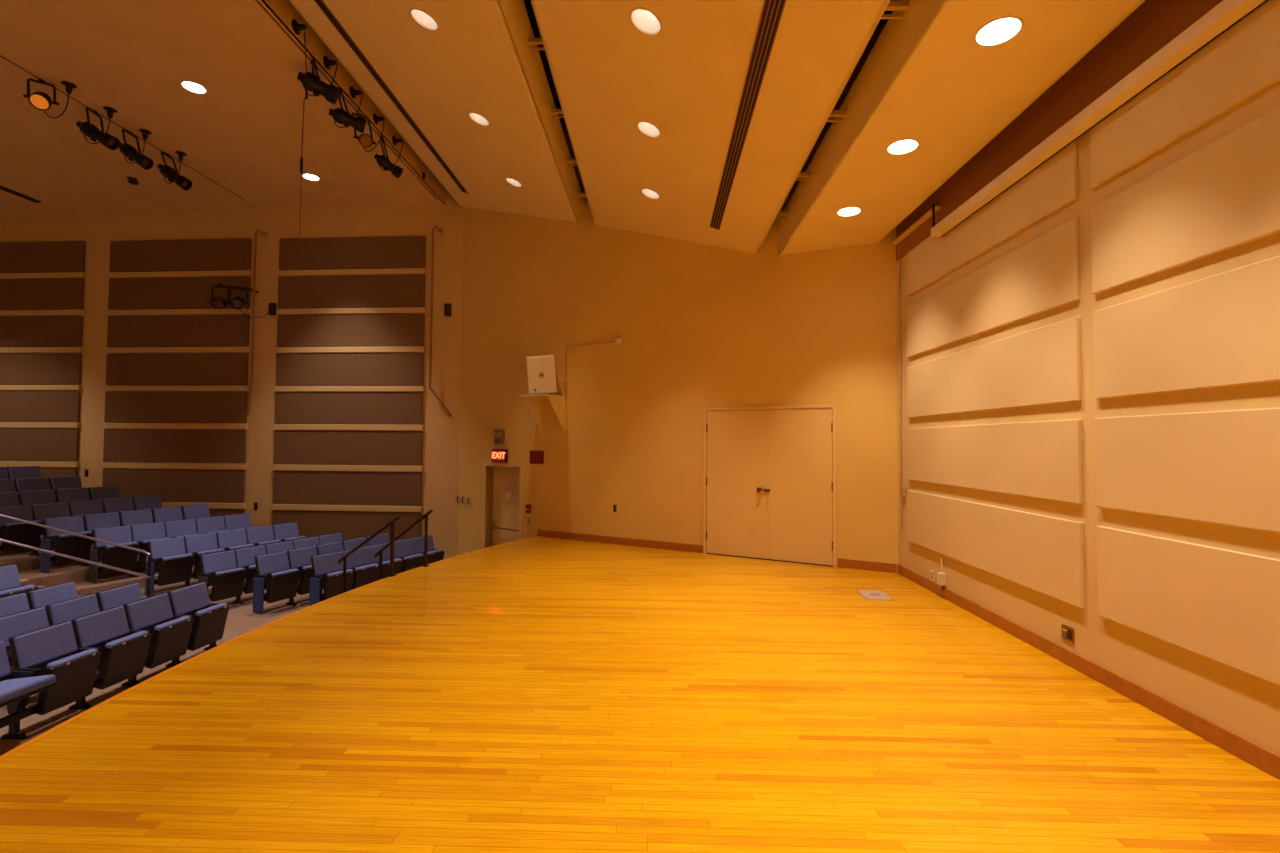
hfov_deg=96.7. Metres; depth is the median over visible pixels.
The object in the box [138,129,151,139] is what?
power socket
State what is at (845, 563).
baseboard
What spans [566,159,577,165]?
trim
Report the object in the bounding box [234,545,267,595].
chair
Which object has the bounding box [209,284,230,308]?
wall spotlight
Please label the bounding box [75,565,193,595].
floor
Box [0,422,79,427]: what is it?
trim
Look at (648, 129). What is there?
recessed light
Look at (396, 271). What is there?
trim
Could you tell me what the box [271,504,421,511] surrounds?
trim
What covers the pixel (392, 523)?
stair handrail
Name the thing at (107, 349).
trim
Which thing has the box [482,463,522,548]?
door
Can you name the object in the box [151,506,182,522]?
chair
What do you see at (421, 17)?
recessed light
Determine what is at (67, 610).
chair
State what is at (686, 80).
ceiling
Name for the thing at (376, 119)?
power socket
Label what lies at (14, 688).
chair
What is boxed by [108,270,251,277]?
trim
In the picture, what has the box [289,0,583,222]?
ceiling
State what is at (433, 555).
chair
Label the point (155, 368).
acoustic panel
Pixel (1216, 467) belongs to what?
wall panel
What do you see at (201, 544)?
chair
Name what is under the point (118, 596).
chair
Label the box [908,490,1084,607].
wall panel
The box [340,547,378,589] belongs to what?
chair
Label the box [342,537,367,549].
chair
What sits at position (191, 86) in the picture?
recessed light
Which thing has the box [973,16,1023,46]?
recessed light
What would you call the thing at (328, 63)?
power socket
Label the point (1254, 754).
baseboard
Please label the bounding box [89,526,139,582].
chair
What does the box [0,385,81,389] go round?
trim
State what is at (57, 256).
acoustic panel
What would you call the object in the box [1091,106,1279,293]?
wall panel
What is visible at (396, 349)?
trim
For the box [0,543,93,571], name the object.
floor
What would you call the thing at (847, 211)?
recessed light
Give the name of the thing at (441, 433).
wall
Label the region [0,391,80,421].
acoustic panel
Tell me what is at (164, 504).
trim
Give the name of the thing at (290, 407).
acoustic panel
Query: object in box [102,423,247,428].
trim
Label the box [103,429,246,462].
acoustic panel
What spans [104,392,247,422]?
acoustic panel
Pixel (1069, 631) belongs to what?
socket
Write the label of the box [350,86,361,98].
power socket
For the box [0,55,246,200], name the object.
trim
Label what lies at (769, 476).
door
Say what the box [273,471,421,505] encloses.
acoustic panel
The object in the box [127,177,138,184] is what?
ceiling vent
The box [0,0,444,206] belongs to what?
ceiling
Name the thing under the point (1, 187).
ceiling vent
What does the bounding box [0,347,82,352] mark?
trim
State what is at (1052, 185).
wall panel
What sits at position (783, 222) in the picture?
ceiling
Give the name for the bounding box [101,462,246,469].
trim
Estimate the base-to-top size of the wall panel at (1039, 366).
0.620 m
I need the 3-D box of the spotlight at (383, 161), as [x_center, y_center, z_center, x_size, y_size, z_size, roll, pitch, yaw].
[-3.888,-4.168,8.783,0.311,0.593,0.441,-1,-2,30]
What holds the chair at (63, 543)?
on the floor at (71, 572)
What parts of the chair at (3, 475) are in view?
backrest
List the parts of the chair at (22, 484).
backrest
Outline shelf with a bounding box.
[519,394,565,432]
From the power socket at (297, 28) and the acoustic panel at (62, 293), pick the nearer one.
the power socket at (297, 28)
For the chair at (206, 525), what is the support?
on the floor at (83, 588)
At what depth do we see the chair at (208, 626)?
6.51 m
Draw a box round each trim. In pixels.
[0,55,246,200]
[0,272,85,278]
[0,309,83,315]
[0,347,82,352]
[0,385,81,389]
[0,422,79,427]
[0,461,78,467]
[0,536,535,760]
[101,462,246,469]
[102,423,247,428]
[104,386,248,390]
[105,347,249,352]
[106,308,250,315]
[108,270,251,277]
[162,502,245,508]
[255,0,436,199]
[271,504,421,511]
[272,465,422,471]
[273,424,423,430]
[274,386,423,391]
[275,346,424,352]
[276,307,425,314]
[277,268,426,276]
[528,38,544,49]
[550,109,563,117]
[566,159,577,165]
[577,193,586,198]
[776,212,788,217]
[795,172,810,180]
[827,110,846,121]
[881,0,909,18]
[891,206,940,244]
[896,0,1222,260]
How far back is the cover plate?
6.20 m
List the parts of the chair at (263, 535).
backrest, seat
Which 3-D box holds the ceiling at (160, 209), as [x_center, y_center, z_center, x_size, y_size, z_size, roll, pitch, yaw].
[-6.728,-4.329,11.351,5.920,0.030,0.370,0,-2,2]
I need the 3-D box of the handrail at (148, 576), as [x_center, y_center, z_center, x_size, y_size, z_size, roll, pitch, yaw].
[-8.459,1.698,7.810,3.587,1.645,0.034,0,-2,2]
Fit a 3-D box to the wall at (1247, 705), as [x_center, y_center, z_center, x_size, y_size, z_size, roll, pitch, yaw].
[3.303,-1.448,1.945,0.250,8.250,11.200,0,-2,2]
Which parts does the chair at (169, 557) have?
panel, frame, backrest, seat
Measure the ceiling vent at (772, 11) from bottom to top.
0.060 m
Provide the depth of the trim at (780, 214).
7.54 m
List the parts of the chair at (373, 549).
backrest, seat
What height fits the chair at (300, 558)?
0.807 m
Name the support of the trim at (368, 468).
attached to the wall at (441, 433)
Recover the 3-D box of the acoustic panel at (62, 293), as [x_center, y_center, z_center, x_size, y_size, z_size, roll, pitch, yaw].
[-12.985,-2.708,11.696,3.313,0.631,0.044,0,-2,4]
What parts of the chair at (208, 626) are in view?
backrest, seat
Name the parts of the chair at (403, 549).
backrest, seat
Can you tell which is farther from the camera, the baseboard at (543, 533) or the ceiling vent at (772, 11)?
the baseboard at (543, 533)
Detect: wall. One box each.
[0,191,462,559]
[458,24,897,572]
[896,80,1279,755]
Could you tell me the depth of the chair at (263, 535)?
10.08 m
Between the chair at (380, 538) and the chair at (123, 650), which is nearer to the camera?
the chair at (123, 650)
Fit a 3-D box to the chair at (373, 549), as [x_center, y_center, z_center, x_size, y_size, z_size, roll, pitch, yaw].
[-4.149,2.337,9.259,0.405,0.807,0.505,0,-2,26]
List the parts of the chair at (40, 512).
backrest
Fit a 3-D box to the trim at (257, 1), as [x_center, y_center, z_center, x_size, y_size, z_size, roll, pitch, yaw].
[-4.068,-4.512,3.780,0.024,0.004,14.050,0,-2,2]
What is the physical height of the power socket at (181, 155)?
0.126 m
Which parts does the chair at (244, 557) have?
backrest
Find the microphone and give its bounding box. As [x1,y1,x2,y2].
[299,31,307,236]
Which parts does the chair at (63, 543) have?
panel, frame, backrest, seat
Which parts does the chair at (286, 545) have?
backrest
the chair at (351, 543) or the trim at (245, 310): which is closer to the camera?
the chair at (351, 543)
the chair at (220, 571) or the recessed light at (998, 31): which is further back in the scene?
the chair at (220, 571)
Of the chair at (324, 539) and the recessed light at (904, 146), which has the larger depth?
the chair at (324, 539)
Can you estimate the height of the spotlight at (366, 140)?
0.541 m
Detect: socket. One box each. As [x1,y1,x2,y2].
[61,81,76,93]
[103,106,116,118]
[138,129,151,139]
[175,151,186,160]
[291,19,306,34]
[323,56,336,69]
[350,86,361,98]
[373,113,383,124]
[392,135,401,145]
[1067,629,1071,639]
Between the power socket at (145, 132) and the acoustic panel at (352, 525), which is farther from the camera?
the acoustic panel at (352, 525)
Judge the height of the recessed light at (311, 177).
0.164 m
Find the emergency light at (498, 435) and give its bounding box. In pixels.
[492,429,504,443]
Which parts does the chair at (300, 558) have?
backrest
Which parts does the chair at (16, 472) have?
backrest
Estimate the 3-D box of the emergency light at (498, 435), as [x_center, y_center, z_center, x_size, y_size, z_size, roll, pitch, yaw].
[-2.597,0.188,10.411,0.210,0.270,0.148,0,-2,28]
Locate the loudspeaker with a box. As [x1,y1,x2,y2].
[526,355,556,394]
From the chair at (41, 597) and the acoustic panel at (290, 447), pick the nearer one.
the chair at (41, 597)
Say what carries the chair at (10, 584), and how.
on the floor at (157, 589)
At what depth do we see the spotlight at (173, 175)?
9.19 m
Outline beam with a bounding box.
[0,646,187,728]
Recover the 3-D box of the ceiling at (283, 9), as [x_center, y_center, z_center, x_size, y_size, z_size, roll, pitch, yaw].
[-4.001,-4.819,3.962,0.030,0.620,14.600,0,-2,2]
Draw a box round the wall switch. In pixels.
[254,502,257,509]
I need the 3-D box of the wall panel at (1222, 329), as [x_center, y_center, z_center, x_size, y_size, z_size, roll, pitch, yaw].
[3.176,-0.545,2.603,0.032,0.620,2.840,0,-2,2]
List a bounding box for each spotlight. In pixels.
[23,78,68,117]
[76,107,119,149]
[119,129,153,169]
[157,151,191,189]
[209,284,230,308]
[215,285,268,317]
[297,57,339,103]
[329,88,365,132]
[351,112,384,151]
[374,136,402,177]
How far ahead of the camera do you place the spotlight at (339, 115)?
7.59 m
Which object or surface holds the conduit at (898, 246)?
attached to the wall at (1247, 705)
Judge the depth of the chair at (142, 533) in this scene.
9.31 m
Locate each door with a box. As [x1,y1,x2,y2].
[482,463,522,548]
[703,404,836,566]
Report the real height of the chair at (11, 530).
0.807 m
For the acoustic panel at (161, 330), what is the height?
0.628 m
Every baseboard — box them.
[538,530,702,552]
[838,558,896,572]
[898,564,1279,779]
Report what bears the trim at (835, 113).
attached to the ceiling at (686, 80)
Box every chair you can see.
[0,467,14,486]
[0,479,19,502]
[0,492,19,506]
[0,505,42,555]
[0,564,38,597]
[0,593,29,616]
[0,607,48,665]
[0,641,55,739]
[7,466,40,490]
[8,621,100,714]
[14,477,56,502]
[18,489,55,505]
[26,582,77,608]
[31,502,69,538]
[40,515,92,572]
[45,594,100,667]
[49,476,81,489]
[55,487,89,502]
[68,499,103,529]
[71,606,150,689]
[83,512,119,542]
[88,486,119,499]
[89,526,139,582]
[95,583,149,650]
[101,497,133,512]
[118,509,152,525]
[123,593,193,668]
[130,522,169,566]
[132,495,161,509]
[145,537,193,595]
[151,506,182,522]
[164,519,200,537]
[167,582,229,650]
[181,503,214,519]
[184,533,225,578]
[195,516,229,533]
[198,550,245,604]
[215,529,254,550]
[224,513,255,529]
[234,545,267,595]
[245,525,281,545]
[253,551,299,613]
[265,541,299,586]
[271,522,306,541]
[287,546,323,595]
[292,536,318,548]
[309,551,354,605]
[316,541,343,554]
[317,533,342,544]
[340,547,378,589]
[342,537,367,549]
[365,542,402,579]
[366,533,389,545]
[394,538,423,571]
[411,535,444,564]
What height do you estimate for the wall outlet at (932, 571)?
0.114 m
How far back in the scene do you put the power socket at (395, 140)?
8.86 m
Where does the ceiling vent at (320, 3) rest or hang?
in the ceiling at (480, 59)
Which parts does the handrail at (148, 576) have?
rail, rail, post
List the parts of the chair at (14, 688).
backrest, frame, armrest, seat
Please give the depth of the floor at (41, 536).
9.30 m
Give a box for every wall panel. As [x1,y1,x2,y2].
[906,139,1077,295]
[907,217,1079,357]
[907,317,1081,417]
[907,419,1082,503]
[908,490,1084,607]
[1090,0,1279,187]
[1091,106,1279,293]
[1093,256,1279,398]
[1095,408,1279,532]
[1096,526,1279,685]
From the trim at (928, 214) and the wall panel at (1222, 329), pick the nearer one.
the wall panel at (1222, 329)
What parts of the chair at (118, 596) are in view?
backrest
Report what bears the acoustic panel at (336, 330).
attached to the wall at (441, 433)
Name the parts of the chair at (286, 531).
backrest, seat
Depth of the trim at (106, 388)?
11.33 m
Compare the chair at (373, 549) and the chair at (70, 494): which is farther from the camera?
the chair at (70, 494)
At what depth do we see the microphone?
6.48 m
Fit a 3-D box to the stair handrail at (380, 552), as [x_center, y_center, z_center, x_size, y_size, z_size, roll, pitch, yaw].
[-3.200,1.901,7.639,0.932,1.599,0.089,0,-2,16]
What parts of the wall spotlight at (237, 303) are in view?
lighting arm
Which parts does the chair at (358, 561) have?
backrest, seat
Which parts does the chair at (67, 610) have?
backrest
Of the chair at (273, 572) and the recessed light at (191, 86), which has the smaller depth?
the recessed light at (191, 86)
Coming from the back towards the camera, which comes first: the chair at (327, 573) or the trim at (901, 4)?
the chair at (327, 573)
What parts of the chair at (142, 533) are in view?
backrest, seat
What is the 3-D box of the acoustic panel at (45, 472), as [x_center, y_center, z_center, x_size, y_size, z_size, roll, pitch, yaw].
[-13.011,1.149,11.585,3.313,0.635,0.044,0,-2,4]
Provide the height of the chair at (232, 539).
0.807 m
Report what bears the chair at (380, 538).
on the floor at (241, 619)
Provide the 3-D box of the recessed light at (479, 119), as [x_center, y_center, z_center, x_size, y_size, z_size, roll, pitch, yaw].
[-2.033,-3.947,7.191,0.272,0.222,0.274,-1,-2,42]
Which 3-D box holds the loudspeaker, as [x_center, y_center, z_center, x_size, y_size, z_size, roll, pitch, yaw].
[-1.655,-0.867,9.702,0.517,0.666,0.337,0,-2,-1]
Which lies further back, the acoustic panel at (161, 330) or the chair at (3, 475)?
the acoustic panel at (161, 330)
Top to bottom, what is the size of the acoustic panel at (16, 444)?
0.655 m
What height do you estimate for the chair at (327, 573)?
0.807 m
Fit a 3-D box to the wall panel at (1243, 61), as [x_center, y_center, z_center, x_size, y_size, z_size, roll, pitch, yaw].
[3.186,-2.006,2.645,0.032,0.535,2.840,0,-2,2]
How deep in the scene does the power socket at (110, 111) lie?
7.90 m
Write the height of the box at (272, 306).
0.240 m
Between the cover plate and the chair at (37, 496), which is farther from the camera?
the chair at (37, 496)
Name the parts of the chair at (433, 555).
backrest, seat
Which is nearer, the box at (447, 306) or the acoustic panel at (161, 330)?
the box at (447, 306)
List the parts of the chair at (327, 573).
panel, frame, backrest, seat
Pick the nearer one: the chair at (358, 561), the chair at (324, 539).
the chair at (358, 561)
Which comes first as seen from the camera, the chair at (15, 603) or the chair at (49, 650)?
the chair at (49, 650)
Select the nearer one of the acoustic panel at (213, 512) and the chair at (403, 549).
the chair at (403, 549)
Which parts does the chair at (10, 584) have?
backrest, seat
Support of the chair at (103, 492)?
on the floor at (41, 536)
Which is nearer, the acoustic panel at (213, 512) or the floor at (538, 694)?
the floor at (538, 694)
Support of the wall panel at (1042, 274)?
attached to the wall at (1247, 705)
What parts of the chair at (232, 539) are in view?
backrest, seat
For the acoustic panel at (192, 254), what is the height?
0.630 m
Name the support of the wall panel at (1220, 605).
attached to the wall at (1247, 705)
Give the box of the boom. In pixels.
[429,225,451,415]
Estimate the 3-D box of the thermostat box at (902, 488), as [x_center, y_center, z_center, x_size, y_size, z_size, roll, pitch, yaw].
[3.293,0.807,7.125,0.050,0.120,0.080,0,-2,2]
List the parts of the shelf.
rail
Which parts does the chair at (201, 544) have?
backrest, seat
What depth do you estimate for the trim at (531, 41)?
5.67 m
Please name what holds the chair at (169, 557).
on the floor at (157, 589)
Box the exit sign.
[492,449,507,461]
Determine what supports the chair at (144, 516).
on the floor at (71, 572)
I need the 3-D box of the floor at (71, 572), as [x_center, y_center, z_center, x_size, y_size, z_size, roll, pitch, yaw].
[-12.001,2.160,4.254,8.278,0.170,15.108,0,-2,2]
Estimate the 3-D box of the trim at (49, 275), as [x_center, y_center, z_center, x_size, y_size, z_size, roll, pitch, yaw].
[-12.983,-3.091,11.699,3.353,0.111,0.062,0,-2,4]
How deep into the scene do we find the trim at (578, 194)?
9.15 m
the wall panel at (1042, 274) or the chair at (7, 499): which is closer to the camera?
the wall panel at (1042, 274)
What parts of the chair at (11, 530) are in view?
backrest, seat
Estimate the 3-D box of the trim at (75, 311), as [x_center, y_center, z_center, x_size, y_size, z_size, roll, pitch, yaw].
[-12.989,-2.326,11.677,3.353,0.110,0.062,0,-2,4]
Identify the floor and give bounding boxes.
[0,534,42,555]
[0,536,1279,852]
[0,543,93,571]
[0,589,323,755]
[18,554,145,586]
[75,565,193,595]
[140,579,245,598]
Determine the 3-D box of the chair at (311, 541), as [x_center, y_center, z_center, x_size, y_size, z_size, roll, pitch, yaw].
[-5.657,2.343,9.797,0.405,0.807,0.505,0,-2,23]
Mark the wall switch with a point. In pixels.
(255, 503)
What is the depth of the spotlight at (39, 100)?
7.24 m
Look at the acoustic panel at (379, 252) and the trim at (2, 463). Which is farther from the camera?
the trim at (2, 463)
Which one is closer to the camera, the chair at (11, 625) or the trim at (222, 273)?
the chair at (11, 625)
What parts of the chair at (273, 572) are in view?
panel, frame, backrest, seat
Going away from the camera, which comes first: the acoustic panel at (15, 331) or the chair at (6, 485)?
the chair at (6, 485)
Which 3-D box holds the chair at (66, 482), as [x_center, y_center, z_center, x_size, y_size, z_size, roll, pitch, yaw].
[-10.804,1.358,10.799,0.405,0.807,0.505,0,-2,15]
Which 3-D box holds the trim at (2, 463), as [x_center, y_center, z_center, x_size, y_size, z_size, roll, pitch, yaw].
[-13.009,0.761,11.588,3.353,0.116,0.062,0,-2,4]
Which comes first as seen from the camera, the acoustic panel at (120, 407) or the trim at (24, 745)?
the trim at (24, 745)
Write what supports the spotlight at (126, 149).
hanging from the ceiling at (132, 58)
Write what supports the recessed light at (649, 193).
in the ceiling at (686, 80)
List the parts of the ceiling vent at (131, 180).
dish, dish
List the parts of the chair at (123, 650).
backrest, seat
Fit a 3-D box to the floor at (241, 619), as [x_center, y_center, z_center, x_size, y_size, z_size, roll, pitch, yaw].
[-8.249,2.622,3.974,15.900,0.120,15.000,0,-2,2]
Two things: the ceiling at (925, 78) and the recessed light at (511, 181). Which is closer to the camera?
the ceiling at (925, 78)
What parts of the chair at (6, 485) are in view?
backrest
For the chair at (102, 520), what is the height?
0.807 m
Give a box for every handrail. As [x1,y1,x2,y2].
[0,514,150,596]
[338,517,399,592]
[374,510,432,579]
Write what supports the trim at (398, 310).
attached to the wall at (441, 433)
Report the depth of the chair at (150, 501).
10.75 m
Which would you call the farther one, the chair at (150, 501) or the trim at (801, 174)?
the chair at (150, 501)
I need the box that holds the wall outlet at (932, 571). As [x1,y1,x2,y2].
[931,570,934,581]
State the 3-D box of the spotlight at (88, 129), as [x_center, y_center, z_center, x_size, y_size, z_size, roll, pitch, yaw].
[-7.611,-4.177,7.985,0.491,0.549,0.347,0,-2,2]
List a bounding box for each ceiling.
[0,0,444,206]
[0,138,160,223]
[150,204,446,212]
[263,0,446,205]
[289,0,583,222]
[523,0,898,124]
[531,0,889,253]
[778,204,787,254]
[780,0,1145,254]
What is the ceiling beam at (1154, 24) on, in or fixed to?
attached to the wall at (1247, 705)
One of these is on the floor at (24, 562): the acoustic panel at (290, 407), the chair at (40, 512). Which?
the chair at (40, 512)
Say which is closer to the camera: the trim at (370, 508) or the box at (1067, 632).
the box at (1067, 632)
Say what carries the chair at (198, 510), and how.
on the floor at (71, 572)
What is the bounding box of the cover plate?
[857,590,892,599]
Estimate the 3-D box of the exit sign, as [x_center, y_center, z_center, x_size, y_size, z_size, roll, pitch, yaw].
[-2.572,0.534,10.430,0.330,0.230,0.071,0,-2,28]
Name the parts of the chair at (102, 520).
backrest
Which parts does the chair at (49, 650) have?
frame, armrest, backrest, seat, armrest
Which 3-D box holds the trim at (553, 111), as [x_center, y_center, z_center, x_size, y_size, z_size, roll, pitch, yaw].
[-0.997,-3.799,6.906,0.330,0.040,0.120,0,-2,2]
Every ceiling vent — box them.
[0,185,40,202]
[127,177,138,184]
[314,0,468,193]
[710,0,785,229]
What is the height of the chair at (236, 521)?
0.807 m
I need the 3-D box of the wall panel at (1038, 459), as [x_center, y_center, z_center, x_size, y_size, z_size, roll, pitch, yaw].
[3.261,0.297,5.576,0.032,0.620,2.845,0,-2,2]
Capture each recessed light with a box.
[180,81,206,93]
[302,173,319,180]
[410,8,438,30]
[468,112,489,125]
[505,177,521,186]
[629,7,661,35]
[636,121,660,137]
[641,188,659,199]
[836,207,861,216]
[886,139,919,154]
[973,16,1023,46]
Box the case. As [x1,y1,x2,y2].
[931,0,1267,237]
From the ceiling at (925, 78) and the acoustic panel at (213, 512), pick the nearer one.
the ceiling at (925, 78)
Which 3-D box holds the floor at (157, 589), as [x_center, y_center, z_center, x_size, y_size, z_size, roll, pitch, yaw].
[-11.062,2.473,4.121,10.168,0.150,14.917,0,-2,2]
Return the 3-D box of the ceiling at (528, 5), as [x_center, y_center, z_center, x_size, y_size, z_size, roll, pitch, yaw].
[-6.391,-5.569,4.356,19.900,0.100,15.600,0,-2,2]
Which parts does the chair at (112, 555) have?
panel, frame, backrest, seat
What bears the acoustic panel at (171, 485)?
attached to the wall at (441, 433)
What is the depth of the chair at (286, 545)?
9.40 m
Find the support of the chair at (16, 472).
on the floor
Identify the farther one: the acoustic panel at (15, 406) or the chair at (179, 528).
the acoustic panel at (15, 406)
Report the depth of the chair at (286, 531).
10.51 m
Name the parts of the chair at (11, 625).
frame, backrest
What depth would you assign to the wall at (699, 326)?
9.03 m
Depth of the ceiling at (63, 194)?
10.59 m
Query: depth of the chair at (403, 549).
9.65 m
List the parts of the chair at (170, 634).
backrest, seat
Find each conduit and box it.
[563,336,621,389]
[898,246,901,530]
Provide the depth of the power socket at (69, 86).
7.35 m
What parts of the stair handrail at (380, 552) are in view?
post, rail, post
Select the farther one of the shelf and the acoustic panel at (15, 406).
the acoustic panel at (15, 406)
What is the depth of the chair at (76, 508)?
9.82 m
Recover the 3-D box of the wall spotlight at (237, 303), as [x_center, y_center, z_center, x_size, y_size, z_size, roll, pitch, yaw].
[-7.862,-2.444,11.241,0.860,0.625,0.713,2,-2,-41]
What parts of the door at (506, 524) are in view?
round plate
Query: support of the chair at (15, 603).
on the floor at (241, 619)
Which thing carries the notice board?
attached to the wall at (699, 326)
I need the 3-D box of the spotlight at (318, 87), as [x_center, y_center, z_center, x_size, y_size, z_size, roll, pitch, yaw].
[-3.923,-4.265,6.993,0.371,0.503,0.428,0,-2,23]
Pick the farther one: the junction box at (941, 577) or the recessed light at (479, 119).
the recessed light at (479, 119)
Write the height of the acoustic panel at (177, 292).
0.631 m
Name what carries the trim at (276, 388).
attached to the wall at (441, 433)
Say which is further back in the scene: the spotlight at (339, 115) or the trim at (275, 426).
the trim at (275, 426)
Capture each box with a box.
[268,303,275,315]
[444,303,451,315]
[900,486,905,495]
[937,559,945,590]
[1061,624,1073,643]
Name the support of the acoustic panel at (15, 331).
attached to the wall at (441, 433)
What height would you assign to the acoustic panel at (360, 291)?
0.631 m
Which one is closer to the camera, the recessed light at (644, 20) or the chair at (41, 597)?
the recessed light at (644, 20)
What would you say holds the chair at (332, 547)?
on the floor at (241, 619)
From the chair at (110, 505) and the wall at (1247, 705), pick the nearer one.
the wall at (1247, 705)
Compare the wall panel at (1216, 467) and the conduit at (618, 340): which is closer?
the wall panel at (1216, 467)
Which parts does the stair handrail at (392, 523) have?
post, rail, post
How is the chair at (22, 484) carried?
on the floor
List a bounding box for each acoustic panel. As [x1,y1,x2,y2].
[0,241,85,272]
[0,278,84,309]
[0,316,82,346]
[0,353,81,384]
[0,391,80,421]
[0,428,78,460]
[5,467,77,491]
[102,469,245,502]
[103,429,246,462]
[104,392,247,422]
[106,353,248,384]
[107,315,249,346]
[108,276,250,309]
[109,238,251,271]
[209,509,244,516]
[272,510,420,540]
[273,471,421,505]
[274,431,422,464]
[275,392,422,423]
[276,353,423,385]
[277,314,424,346]
[278,275,424,308]
[279,236,425,269]
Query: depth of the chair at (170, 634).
6.02 m
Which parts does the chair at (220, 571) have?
panel, frame, backrest, seat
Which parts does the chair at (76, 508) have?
backrest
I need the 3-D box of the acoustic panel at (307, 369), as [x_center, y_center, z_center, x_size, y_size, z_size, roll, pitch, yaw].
[-5.683,-1.112,11.130,2.982,0.637,0.044,0,-2,4]
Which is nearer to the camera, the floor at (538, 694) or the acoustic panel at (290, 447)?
the floor at (538, 694)
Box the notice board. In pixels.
[530,451,543,463]
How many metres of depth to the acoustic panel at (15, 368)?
11.57 m

